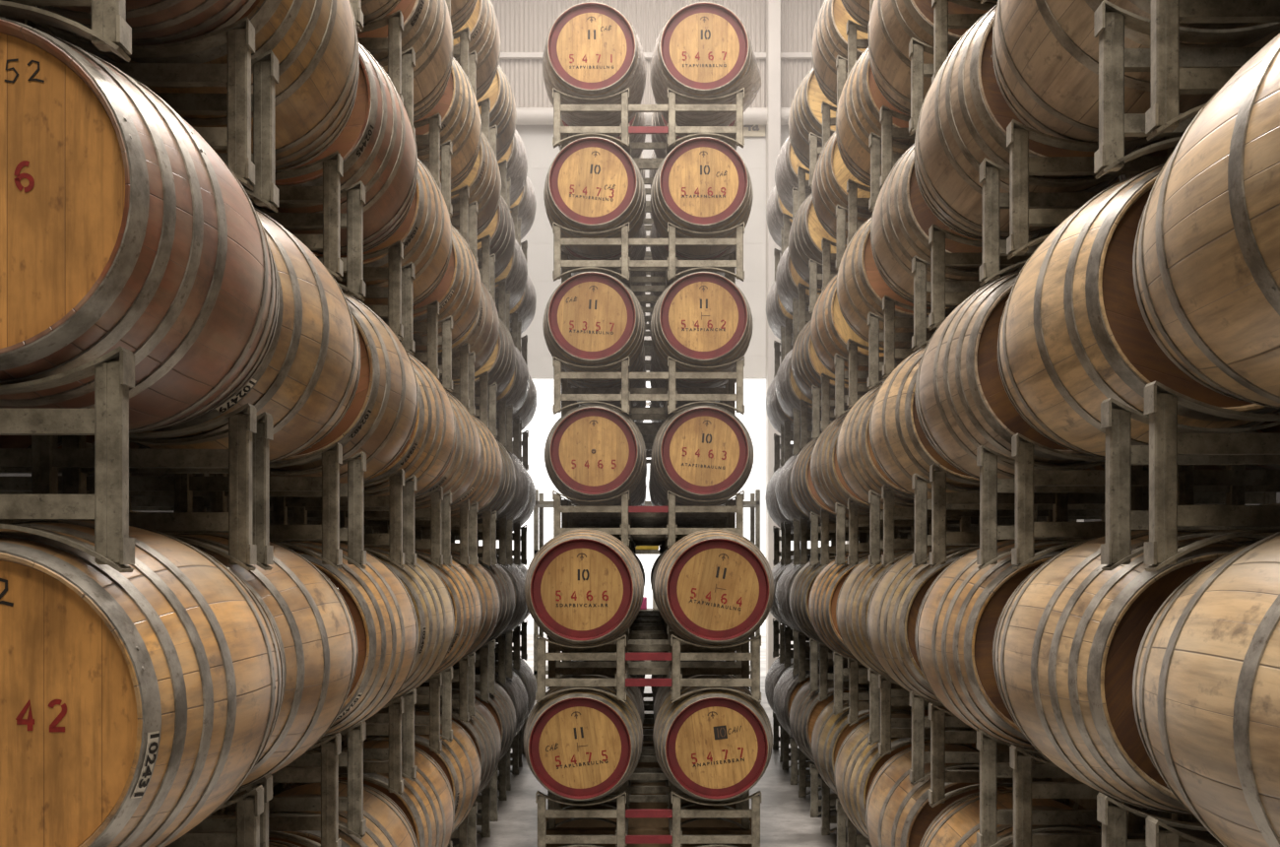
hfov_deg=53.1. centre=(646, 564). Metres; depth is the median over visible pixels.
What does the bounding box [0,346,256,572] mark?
rack
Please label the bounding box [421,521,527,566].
rack
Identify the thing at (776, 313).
wine barrel
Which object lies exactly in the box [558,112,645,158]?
wine barrel
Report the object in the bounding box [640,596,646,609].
carton
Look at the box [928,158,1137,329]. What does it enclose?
rack
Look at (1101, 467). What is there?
wine barrel
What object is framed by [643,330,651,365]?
rack
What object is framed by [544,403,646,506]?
wine barrel
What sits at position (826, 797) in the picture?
rack
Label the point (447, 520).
rack
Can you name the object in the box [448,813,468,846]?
rack
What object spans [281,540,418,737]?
wine barrel
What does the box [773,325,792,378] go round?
rack
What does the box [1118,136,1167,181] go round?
wine barrel
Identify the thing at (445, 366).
rack
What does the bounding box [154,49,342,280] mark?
rack
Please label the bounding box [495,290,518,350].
rack
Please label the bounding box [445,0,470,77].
rack
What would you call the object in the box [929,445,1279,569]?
rack
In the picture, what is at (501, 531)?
rack
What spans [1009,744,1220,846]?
rack
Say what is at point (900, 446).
wine barrel
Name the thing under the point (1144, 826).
wine barrel
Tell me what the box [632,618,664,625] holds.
rack
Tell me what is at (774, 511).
wine barrel
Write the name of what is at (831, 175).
wine barrel
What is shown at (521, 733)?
rack
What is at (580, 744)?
wine barrel
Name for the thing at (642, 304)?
wine barrel
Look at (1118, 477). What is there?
rack
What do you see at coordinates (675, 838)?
rack
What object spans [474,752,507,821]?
rack
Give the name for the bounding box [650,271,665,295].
wine barrel
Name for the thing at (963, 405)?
wine barrel
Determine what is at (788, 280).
wine barrel
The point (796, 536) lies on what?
rack
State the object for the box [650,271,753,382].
wine barrel
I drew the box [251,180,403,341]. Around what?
rack
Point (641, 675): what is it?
wine barrel
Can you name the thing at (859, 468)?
wine barrel
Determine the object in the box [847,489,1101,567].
rack
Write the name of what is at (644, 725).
bearer
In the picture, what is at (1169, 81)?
rack
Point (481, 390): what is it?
rack
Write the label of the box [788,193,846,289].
wine barrel
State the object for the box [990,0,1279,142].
wine barrel
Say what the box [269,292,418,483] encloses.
wine barrel
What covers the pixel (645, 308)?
rack
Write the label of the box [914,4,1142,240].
wine barrel
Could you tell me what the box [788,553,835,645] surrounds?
wine barrel
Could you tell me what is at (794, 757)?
rack
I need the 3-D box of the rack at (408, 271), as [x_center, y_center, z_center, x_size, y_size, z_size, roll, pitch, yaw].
[-1.605,-1.057,5.661,1.259,0.382,0.814,0,0,-2]
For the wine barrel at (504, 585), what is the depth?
8.91 m
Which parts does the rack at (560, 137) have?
post, post, rail, rail, post, rail, rail, rail, rail, post, rail, rail, post, post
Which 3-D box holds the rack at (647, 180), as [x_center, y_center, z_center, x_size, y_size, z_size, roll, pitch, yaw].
[0.010,-2.937,9.930,1.260,0.382,0.814,0,0,0]
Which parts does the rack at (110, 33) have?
post, rail, post, rail, rail, post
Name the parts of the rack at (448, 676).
rail, rail, rail, rail, post, post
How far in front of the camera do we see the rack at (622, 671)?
7.17 m
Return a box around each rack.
[0,0,255,191]
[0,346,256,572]
[0,411,342,570]
[0,450,404,568]
[131,474,443,567]
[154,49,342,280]
[165,784,263,846]
[189,732,341,846]
[210,696,403,838]
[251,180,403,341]
[287,491,469,567]
[305,672,442,781]
[335,261,439,379]
[349,0,403,104]
[363,501,491,566]
[363,511,507,566]
[377,47,441,191]
[377,654,469,742]
[398,315,469,410]
[416,139,469,247]
[419,643,489,716]
[421,516,520,566]
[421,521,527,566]
[424,633,506,695]
[439,351,488,428]
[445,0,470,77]
[448,780,490,846]
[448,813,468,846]
[449,200,490,292]
[454,50,490,141]
[474,382,506,447]
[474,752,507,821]
[475,619,527,666]
[477,253,506,325]
[477,404,519,459]
[481,625,519,679]
[489,124,507,203]
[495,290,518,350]
[497,732,518,790]
[506,177,518,241]
[510,319,527,366]
[510,715,528,767]
[517,217,527,262]
[519,420,528,470]
[535,627,761,703]
[535,780,761,846]
[552,87,744,169]
[552,222,744,292]
[552,356,744,419]
[552,490,744,549]
[555,623,741,678]
[555,755,741,809]
[568,271,728,321]
[568,381,728,430]
[568,501,728,551]
[568,620,728,661]
[576,400,719,444]
[576,521,719,552]
[583,525,712,553]
[632,149,665,212]
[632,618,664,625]
[633,420,662,454]
[633,734,663,772]
[635,544,661,554]
[635,614,662,619]
[638,610,660,614]
[640,306,654,345]
[641,717,654,748]
[642,200,652,247]
[642,693,653,710]
[642,704,654,723]
[643,235,652,274]
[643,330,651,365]
[644,351,650,381]
[645,447,652,463]
[772,522,883,566]
[772,618,832,664]
[772,710,798,762]
[773,226,783,280]
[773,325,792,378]
[773,424,812,471]
[781,726,821,784]
[782,187,810,253]
[783,407,822,463]
[783,517,911,566]
[783,624,822,676]
[784,297,812,356]
[797,131,822,207]
[797,258,837,333]
[797,632,866,693]
[798,747,838,817]
[799,512,979,566]
[800,384,852,449]
[818,642,911,714]
[820,353,887,431]
[820,502,1015,566]
[821,54,847,148]
[821,203,872,292]
[821,776,871,846]
[845,815,870,846]
[846,0,874,76]
[846,131,912,246]
[846,311,934,408]
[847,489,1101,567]
[847,656,971,746]
[878,674,1048,785]
[879,37,950,189]
[881,472,1225,567]
[882,255,1017,378]
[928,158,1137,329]
[928,702,1201,846]
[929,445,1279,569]
[931,0,997,83]
[1006,0,1279,258]
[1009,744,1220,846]
[1011,397,1279,570]
[1144,381,1279,571]
[1145,0,1279,140]
[1146,815,1223,846]
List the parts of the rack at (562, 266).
post, post, rail, rail, post, rail, rail, rail, rail, post, rail, rail, post, post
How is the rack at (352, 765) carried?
on the wine barrel at (387, 824)
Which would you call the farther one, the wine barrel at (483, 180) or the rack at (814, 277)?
the rack at (814, 277)
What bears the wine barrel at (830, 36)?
on the rack at (842, 76)
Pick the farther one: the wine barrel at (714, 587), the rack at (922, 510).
the wine barrel at (714, 587)
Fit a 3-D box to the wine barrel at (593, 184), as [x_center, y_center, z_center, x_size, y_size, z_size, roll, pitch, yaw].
[-0.354,-2.500,8.809,0.696,0.696,0.921,0,0,0]
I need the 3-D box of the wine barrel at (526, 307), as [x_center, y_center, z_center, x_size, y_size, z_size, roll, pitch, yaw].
[-1.351,-2.381,11.508,0.711,0.711,0.921,0,0,-2]
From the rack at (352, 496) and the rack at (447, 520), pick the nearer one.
the rack at (352, 496)
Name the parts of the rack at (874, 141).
post, rail, post, rail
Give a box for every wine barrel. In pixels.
[0,5,83,50]
[0,16,279,432]
[0,518,284,846]
[38,0,255,45]
[73,0,359,171]
[131,207,360,462]
[172,532,357,788]
[230,782,290,815]
[241,42,417,255]
[268,779,418,846]
[268,839,299,846]
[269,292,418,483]
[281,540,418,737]
[298,739,454,846]
[312,158,451,306]
[357,0,453,122]
[360,0,400,23]
[363,352,455,495]
[363,545,454,697]
[366,709,481,831]
[380,225,481,352]
[413,57,481,190]
[414,390,481,508]
[414,548,481,674]
[414,691,501,794]
[437,280,499,380]
[439,317,515,404]
[449,131,501,235]
[450,0,477,33]
[450,414,502,516]
[450,551,500,656]
[452,0,500,100]
[455,673,516,760]
[474,346,529,417]
[476,64,516,160]
[477,194,514,278]
[477,439,515,522]
[477,553,515,645]
[479,669,528,736]
[494,657,537,717]
[495,238,527,311]
[496,376,537,430]
[496,451,529,528]
[496,554,527,639]
[497,128,527,205]
[510,175,536,239]
[510,274,536,333]
[512,469,535,531]
[512,557,529,625]
[523,676,642,801]
[524,528,643,647]
[542,1,646,135]
[542,271,644,382]
[543,136,645,258]
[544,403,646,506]
[549,660,643,726]
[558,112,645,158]
[561,223,646,276]
[561,343,644,401]
[567,458,646,506]
[571,660,643,701]
[576,363,646,406]
[631,271,646,295]
[631,484,644,506]
[631,660,644,689]
[632,552,643,578]
[634,385,646,422]
[635,480,646,506]
[639,153,644,177]
[640,292,645,314]
[648,150,657,188]
[648,400,661,422]
[648,478,659,506]
[649,221,736,276]
[649,292,655,313]
[649,365,719,406]
[649,457,720,506]
[649,475,721,506]
[650,1,761,135]
[650,112,737,158]
[650,136,753,258]
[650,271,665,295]
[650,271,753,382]
[650,343,736,402]
[650,400,661,421]
[650,551,663,590]
[650,660,665,693]
[651,403,754,506]
[651,539,679,606]
[652,660,725,703]
[652,676,772,801]
[653,660,750,721]
[654,528,773,645]
[765,375,822,433]
[765,466,793,533]
[765,656,810,713]
[766,184,792,248]
[766,280,806,345]
[769,555,793,629]
[772,658,819,737]
[774,135,811,213]
[774,349,850,427]
[774,453,821,529]
[775,246,821,322]
[775,554,821,635]
[788,67,836,169]
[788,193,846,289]
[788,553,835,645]
[789,671,869,763]
[790,319,884,407]
[790,438,848,523]
[808,551,869,660]
[810,273,914,382]
[810,411,869,517]
[811,0,868,105]
[811,130,872,244]
[811,689,908,794]
[833,712,959,838]
[835,47,914,186]
[835,217,958,348]
[835,383,914,510]
[835,548,914,676]
[840,0,869,27]
[865,742,1013,846]
[866,545,975,703]
[868,0,987,116]
[869,346,979,499]
[870,143,1042,307]
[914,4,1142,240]
[915,269,1098,479]
[915,539,1075,748]
[919,788,1101,846]
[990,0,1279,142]
[992,529,1246,814]
[997,163,1279,458]
[1041,177,1119,235]
[1065,798,1147,827]
[1086,461,1149,469]
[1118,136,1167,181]
[1132,33,1279,408]
[1132,531,1279,846]
[1142,808,1211,833]
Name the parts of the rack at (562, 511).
post, post, rail, rail, post, post, rail, rail, rail, rail, post, post, rail, rail, post, post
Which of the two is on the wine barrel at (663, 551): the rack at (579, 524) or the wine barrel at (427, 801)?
the rack at (579, 524)
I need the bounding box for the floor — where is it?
[449,633,861,846]
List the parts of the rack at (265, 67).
rail, rail, post, rail, rail, post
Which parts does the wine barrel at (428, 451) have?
number plate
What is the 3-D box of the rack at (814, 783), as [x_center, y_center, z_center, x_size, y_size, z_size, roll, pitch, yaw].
[1.774,1.583,9.305,1.259,0.382,0.814,0,0,1]
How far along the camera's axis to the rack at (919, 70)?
5.20 m
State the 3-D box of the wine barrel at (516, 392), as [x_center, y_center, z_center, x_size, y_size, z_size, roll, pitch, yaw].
[-1.306,-1.500,10.363,0.711,0.711,0.921,0,0,-1]
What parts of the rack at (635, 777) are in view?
post, rail, rail, rail, rail, rail, rail, post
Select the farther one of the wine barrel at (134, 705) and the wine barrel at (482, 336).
the wine barrel at (482, 336)
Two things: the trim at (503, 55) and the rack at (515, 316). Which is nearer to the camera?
the rack at (515, 316)
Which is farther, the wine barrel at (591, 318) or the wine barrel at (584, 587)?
the wine barrel at (591, 318)
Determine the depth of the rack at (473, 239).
7.51 m
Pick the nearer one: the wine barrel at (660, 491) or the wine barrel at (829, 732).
the wine barrel at (829, 732)
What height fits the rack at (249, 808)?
0.382 m
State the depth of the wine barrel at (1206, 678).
2.17 m
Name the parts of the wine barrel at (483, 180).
number plate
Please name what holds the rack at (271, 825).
on the wine barrel at (272, 843)
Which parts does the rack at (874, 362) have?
post, rail, post, rail, rail, rail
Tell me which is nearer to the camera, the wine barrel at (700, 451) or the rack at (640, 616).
the wine barrel at (700, 451)
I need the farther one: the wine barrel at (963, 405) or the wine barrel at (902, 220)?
the wine barrel at (902, 220)
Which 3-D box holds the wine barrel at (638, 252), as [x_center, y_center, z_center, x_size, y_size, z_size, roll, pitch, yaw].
[-0.354,-2.500,9.930,0.711,0.711,0.921,0,0,1]
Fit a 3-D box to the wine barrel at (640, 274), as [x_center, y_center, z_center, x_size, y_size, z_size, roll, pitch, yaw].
[-0.359,-2.501,11.050,0.711,0.711,0.921,0,0,0]
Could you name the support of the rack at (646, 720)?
on the bearer
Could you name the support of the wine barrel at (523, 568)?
on the rack at (523, 626)
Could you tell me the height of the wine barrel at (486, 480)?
0.696 m
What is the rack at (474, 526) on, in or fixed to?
on the wine barrel
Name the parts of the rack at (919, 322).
post, rail, rail, post, rail, rail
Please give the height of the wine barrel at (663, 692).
0.696 m
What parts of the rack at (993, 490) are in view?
post, rail, post, rail, post, rail, post, rail, post, post, post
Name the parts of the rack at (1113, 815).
post, rail, post, rail, rail, post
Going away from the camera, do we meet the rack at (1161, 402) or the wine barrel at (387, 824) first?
the rack at (1161, 402)
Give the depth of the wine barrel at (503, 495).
8.90 m
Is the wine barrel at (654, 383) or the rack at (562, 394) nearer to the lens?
the rack at (562, 394)
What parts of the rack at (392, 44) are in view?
post, rail, post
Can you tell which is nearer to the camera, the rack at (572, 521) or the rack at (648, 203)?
the rack at (572, 521)
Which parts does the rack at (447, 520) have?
post, rail, rail, post, rail, post, post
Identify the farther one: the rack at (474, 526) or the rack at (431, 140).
the rack at (474, 526)
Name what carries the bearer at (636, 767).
on the floor
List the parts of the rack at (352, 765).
post, post, rail, rail, rail, post, rail, post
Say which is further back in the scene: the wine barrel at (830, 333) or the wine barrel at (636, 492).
the wine barrel at (636, 492)
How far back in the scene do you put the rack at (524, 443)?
11.87 m
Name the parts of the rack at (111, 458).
post, rail, rail, post, rail, rail, post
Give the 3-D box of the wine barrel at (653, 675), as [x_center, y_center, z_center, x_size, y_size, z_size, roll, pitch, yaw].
[0.383,1.020,11.050,0.696,0.696,0.921,0,0,0]
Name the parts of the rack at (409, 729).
rail, rail, post, rail, rail, post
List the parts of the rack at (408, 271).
rail, post, rail, rail, post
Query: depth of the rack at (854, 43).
7.07 m
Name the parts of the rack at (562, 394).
post, post, rail, rail, post, post, rail, rail, rail, rail, post, post, rail, rail, post, post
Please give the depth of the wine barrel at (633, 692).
8.53 m
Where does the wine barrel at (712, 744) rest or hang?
on the rack at (675, 838)
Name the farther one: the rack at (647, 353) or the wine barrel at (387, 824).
the rack at (647, 353)
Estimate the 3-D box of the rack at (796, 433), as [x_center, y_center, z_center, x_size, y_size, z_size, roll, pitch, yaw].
[1.803,-1.057,10.604,1.259,0.382,0.814,0,0,1]
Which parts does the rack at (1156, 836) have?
post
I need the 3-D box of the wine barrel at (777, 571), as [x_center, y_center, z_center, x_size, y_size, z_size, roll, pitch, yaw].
[1.447,0.260,11.809,0.711,0.711,0.921,0,0,2]
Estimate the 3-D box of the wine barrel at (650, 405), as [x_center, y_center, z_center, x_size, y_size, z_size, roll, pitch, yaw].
[0.377,-1.620,13.290,0.711,0.711,0.921,0,0,0]
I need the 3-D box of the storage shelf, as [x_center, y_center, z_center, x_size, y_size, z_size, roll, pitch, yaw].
[0.000,0.385,17.400,3.000,2.750,0.900,0,0,0]
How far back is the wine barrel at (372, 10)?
4.87 m
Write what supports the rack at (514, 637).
on the wine barrel at (515, 687)
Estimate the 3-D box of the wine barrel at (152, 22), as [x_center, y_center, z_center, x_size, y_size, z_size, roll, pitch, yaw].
[-1.150,-1.500,2.556,0.696,0.696,0.921,0,0,-1]
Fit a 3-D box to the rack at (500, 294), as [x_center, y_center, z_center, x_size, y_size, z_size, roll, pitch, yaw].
[-1.675,-1.937,9.150,1.259,0.382,0.814,0,0,-1]
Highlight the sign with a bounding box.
[743,125,765,136]
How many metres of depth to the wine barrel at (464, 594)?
6.54 m
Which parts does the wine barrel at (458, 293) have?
number plate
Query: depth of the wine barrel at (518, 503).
10.09 m
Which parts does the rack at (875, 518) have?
post, rail, post, rail, rail, post, rail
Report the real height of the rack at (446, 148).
0.382 m
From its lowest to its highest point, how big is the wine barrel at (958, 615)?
0.695 m
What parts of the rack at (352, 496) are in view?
post, rail, post, post, rail, post, rail, post, rail, post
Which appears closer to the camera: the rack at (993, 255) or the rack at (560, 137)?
the rack at (993, 255)
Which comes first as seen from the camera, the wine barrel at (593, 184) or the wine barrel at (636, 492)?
the wine barrel at (593, 184)
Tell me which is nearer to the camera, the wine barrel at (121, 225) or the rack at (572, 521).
the wine barrel at (121, 225)
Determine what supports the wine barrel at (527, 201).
on the rack at (524, 244)
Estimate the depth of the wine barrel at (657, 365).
9.60 m
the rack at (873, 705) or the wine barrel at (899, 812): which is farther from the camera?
the rack at (873, 705)
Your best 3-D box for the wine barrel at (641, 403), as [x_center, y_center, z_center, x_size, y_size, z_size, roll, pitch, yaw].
[-0.354,-1.621,12.169,0.711,0.711,0.921,0,0,0]
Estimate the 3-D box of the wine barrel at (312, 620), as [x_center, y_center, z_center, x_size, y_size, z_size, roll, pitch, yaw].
[-1.177,0.260,3.492,0.696,0.696,0.921,0,0,-1]
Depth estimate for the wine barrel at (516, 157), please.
10.11 m
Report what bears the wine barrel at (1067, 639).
on the rack at (1113, 815)
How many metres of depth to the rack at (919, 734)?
5.19 m
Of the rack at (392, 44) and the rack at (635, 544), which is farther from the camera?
the rack at (635, 544)
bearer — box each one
[546,817,751,827]
[546,827,751,846]
[561,793,735,809]
[631,767,665,782]
[631,782,665,785]
[636,762,659,767]
[642,723,653,726]
[642,741,653,746]
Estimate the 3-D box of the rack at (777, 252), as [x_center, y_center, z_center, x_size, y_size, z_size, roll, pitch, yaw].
[1.836,-2.817,11.800,1.259,0.382,0.814,0,0,1]
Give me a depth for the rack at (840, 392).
7.58 m
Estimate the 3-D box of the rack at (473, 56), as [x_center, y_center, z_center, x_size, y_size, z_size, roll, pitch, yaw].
[-1.637,-2.817,7.880,1.259,0.382,0.814,0,0,-1]
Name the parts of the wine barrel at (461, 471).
number plate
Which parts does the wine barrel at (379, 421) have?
number plate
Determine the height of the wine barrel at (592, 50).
0.711 m
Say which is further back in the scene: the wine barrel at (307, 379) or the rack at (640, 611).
the rack at (640, 611)
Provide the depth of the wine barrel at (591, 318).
8.38 m
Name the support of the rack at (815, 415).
on the wine barrel at (805, 496)
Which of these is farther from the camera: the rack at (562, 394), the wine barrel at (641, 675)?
the wine barrel at (641, 675)
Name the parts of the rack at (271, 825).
rail, post, rail, rail, post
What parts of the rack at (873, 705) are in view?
post, post, rail, rail, rail, rail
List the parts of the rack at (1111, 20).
post, rail, rail, post, rail, post, rail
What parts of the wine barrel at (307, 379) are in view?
number plate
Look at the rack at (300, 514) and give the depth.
5.30 m
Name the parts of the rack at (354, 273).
rail, rail, post, rail, rail, post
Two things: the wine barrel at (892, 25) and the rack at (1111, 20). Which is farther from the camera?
the wine barrel at (892, 25)
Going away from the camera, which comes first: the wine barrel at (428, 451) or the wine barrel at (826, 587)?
the wine barrel at (428, 451)
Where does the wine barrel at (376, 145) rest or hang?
on the rack at (354, 273)
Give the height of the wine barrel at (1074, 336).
0.696 m
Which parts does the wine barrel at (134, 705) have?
number plate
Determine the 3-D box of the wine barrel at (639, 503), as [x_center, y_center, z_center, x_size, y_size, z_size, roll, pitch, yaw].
[-0.357,-0.740,12.169,0.711,0.711,0.921,0,0,-1]
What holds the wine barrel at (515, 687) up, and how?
on the rack at (514, 761)
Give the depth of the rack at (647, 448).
13.66 m
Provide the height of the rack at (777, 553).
0.382 m
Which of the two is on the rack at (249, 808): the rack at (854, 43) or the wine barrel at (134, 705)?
the wine barrel at (134, 705)
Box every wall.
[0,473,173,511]
[490,0,825,107]
[515,125,1084,544]
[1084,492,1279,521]
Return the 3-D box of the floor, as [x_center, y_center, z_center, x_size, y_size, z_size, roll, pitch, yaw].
[0.000,1.860,12.750,14.000,0.200,39.500,0,0,0]
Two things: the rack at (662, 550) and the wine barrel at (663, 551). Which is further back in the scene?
the rack at (662, 550)
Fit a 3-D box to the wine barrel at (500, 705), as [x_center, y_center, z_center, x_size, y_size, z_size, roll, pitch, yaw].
[-1.287,1.140,9.165,0.696,0.696,0.921,0,0,-2]
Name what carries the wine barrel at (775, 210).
on the rack at (777, 252)
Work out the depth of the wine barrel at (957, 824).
4.33 m
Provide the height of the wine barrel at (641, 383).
0.711 m
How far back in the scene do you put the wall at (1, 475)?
14.48 m
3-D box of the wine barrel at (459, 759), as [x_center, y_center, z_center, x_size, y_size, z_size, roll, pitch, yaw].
[-1.244,1.140,6.814,0.696,0.696,0.921,0,0,-1]
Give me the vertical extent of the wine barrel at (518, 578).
0.711 m
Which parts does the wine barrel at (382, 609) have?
number plate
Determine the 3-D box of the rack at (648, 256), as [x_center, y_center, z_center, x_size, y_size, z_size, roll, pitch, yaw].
[0.010,-2.937,12.170,1.259,0.382,0.814,0,0,0]
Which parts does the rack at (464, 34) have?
post, rail, post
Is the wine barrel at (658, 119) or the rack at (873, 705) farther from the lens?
the wine barrel at (658, 119)
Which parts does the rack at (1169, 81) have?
post, rail, rail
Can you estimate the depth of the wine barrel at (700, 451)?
8.38 m
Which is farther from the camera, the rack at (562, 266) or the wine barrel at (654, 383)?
the wine barrel at (654, 383)
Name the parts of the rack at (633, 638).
post, rail, rail, rail, rail, rail, post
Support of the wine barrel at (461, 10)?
on the rack at (464, 34)
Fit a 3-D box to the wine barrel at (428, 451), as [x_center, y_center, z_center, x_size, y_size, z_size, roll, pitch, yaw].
[-1.214,-0.620,5.669,0.696,0.696,0.921,0,0,0]
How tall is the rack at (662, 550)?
0.382 m
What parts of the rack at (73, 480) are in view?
post, rail, rail, post, rail, post, rail, post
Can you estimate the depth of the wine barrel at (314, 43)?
3.37 m
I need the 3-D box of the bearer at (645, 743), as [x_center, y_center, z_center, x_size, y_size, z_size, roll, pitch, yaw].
[0.010,1.700,11.790,1.360,0.120,0.100,0,0,0]
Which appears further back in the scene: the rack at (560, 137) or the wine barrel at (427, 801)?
the rack at (560, 137)
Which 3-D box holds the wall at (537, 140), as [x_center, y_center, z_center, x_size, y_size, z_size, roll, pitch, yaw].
[0.000,-4.040,20.573,14.000,11.600,0.154,0,0,0]
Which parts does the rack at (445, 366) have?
rail, rail, rail, post, rail, post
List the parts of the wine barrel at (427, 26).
number plate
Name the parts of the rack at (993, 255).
post, rail, rail, post, rail, rail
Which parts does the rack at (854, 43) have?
post, rail, post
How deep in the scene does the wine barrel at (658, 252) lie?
9.58 m
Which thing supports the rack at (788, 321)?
on the wine barrel at (789, 395)
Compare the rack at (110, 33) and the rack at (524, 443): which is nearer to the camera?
the rack at (110, 33)
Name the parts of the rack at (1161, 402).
post, rail, rail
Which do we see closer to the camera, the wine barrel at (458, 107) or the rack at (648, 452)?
the wine barrel at (458, 107)
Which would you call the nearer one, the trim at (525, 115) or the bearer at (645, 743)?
the bearer at (645, 743)
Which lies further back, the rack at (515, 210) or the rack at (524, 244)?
the rack at (524, 244)
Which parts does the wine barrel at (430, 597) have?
number plate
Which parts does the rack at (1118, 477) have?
post, rail, post, rail, post, rail, rail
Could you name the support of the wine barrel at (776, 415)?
on the rack at (778, 462)
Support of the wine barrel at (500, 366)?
on the rack at (492, 413)
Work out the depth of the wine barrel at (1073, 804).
5.31 m
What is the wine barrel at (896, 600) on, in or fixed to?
on the rack at (919, 734)
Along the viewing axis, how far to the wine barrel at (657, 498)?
10.88 m
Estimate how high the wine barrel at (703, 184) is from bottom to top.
0.696 m
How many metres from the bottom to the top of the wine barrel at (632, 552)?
0.696 m
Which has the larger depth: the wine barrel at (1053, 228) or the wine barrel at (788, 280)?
the wine barrel at (788, 280)
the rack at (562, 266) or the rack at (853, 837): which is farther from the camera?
the rack at (562, 266)
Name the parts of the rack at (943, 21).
post, rail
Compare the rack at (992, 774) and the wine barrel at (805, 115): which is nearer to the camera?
the rack at (992, 774)
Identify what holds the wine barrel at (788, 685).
on the rack at (794, 757)
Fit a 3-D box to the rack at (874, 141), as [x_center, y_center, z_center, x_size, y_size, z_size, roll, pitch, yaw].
[1.735,-1.937,6.698,1.259,0.382,0.814,0,0,1]
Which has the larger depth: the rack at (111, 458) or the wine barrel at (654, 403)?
the wine barrel at (654, 403)
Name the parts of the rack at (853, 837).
post, rail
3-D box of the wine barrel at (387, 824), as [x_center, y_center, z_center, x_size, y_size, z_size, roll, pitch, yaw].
[-1.175,1.140,4.560,0.696,0.696,0.921,0,0,-2]
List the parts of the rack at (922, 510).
post, post, rail, rail, rail, post, post, rail, post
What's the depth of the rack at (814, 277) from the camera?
8.92 m
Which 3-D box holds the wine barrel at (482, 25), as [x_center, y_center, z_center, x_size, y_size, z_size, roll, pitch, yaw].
[-1.259,-3.260,7.888,0.696,0.696,0.921,0,0,-2]
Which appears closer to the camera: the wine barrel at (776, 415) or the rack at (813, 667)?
the rack at (813, 667)
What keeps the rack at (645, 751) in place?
on the bearer at (632, 784)
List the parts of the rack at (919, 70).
post, rail, rail, post, rail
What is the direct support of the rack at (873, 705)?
on the wine barrel
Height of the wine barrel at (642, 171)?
0.696 m
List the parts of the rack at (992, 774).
post, rail, post, rail, rail, post, rail, post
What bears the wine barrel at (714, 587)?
on the rack at (622, 671)
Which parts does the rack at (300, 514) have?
rail, post, post, rail, post, post, rail, post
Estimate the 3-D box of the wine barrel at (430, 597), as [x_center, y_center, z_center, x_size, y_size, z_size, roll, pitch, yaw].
[-1.217,0.260,5.665,0.696,0.696,0.921,0,0,-1]
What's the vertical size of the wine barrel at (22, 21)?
0.696 m
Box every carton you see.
[635,545,658,549]
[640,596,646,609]
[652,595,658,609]
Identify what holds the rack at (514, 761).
on the floor
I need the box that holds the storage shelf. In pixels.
[533,489,760,691]
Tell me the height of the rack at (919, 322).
0.382 m
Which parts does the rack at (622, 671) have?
post, post, rail, rail, post, post, rail, rail, rail, rail, post, post, rail, rail, post, post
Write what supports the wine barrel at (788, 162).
on the rack at (786, 218)
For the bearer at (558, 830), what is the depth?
7.89 m
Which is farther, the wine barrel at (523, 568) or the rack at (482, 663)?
the wine barrel at (523, 568)
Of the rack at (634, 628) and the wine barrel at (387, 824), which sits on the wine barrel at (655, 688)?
the rack at (634, 628)
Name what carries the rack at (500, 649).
on the wine barrel at (500, 705)
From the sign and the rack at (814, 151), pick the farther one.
the sign
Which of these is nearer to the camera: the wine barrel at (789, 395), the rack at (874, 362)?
the rack at (874, 362)
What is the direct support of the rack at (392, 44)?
on the wine barrel at (376, 145)
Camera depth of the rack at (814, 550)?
8.92 m
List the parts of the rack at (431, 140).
post, rail, post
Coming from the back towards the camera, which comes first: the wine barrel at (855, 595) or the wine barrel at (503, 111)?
the wine barrel at (503, 111)
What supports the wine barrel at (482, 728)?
on the rack at (483, 799)
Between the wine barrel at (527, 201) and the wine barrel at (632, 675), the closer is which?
the wine barrel at (632, 675)
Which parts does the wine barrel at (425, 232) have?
number plate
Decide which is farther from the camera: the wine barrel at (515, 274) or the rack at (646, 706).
the rack at (646, 706)
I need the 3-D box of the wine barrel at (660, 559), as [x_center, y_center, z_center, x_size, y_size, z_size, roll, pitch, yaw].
[0.383,0.140,8.809,0.696,0.696,0.921,0,0,0]
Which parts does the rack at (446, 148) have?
rail, post, rail, post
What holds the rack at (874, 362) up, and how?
on the wine barrel
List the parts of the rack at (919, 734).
post, rail, post, rail, rail, rail, post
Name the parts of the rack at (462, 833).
rail, post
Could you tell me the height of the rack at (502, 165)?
0.382 m
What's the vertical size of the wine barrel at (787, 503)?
0.711 m
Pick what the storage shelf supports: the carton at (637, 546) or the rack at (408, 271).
the carton at (637, 546)
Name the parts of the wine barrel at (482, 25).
number plate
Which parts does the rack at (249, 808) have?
rail, post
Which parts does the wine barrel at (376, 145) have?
number plate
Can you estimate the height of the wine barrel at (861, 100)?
0.695 m
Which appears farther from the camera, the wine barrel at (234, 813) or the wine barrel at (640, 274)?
the wine barrel at (640, 274)
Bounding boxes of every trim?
[499,52,812,59]
[515,107,790,125]
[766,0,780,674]
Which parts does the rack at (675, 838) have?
post, post, rail, rail, post, post, rail, rail, rail, post, post, rail, rail, post, post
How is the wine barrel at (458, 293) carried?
on the rack at (445, 366)
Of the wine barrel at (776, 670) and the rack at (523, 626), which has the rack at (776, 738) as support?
the wine barrel at (776, 670)
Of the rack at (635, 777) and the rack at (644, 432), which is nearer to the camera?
the rack at (635, 777)

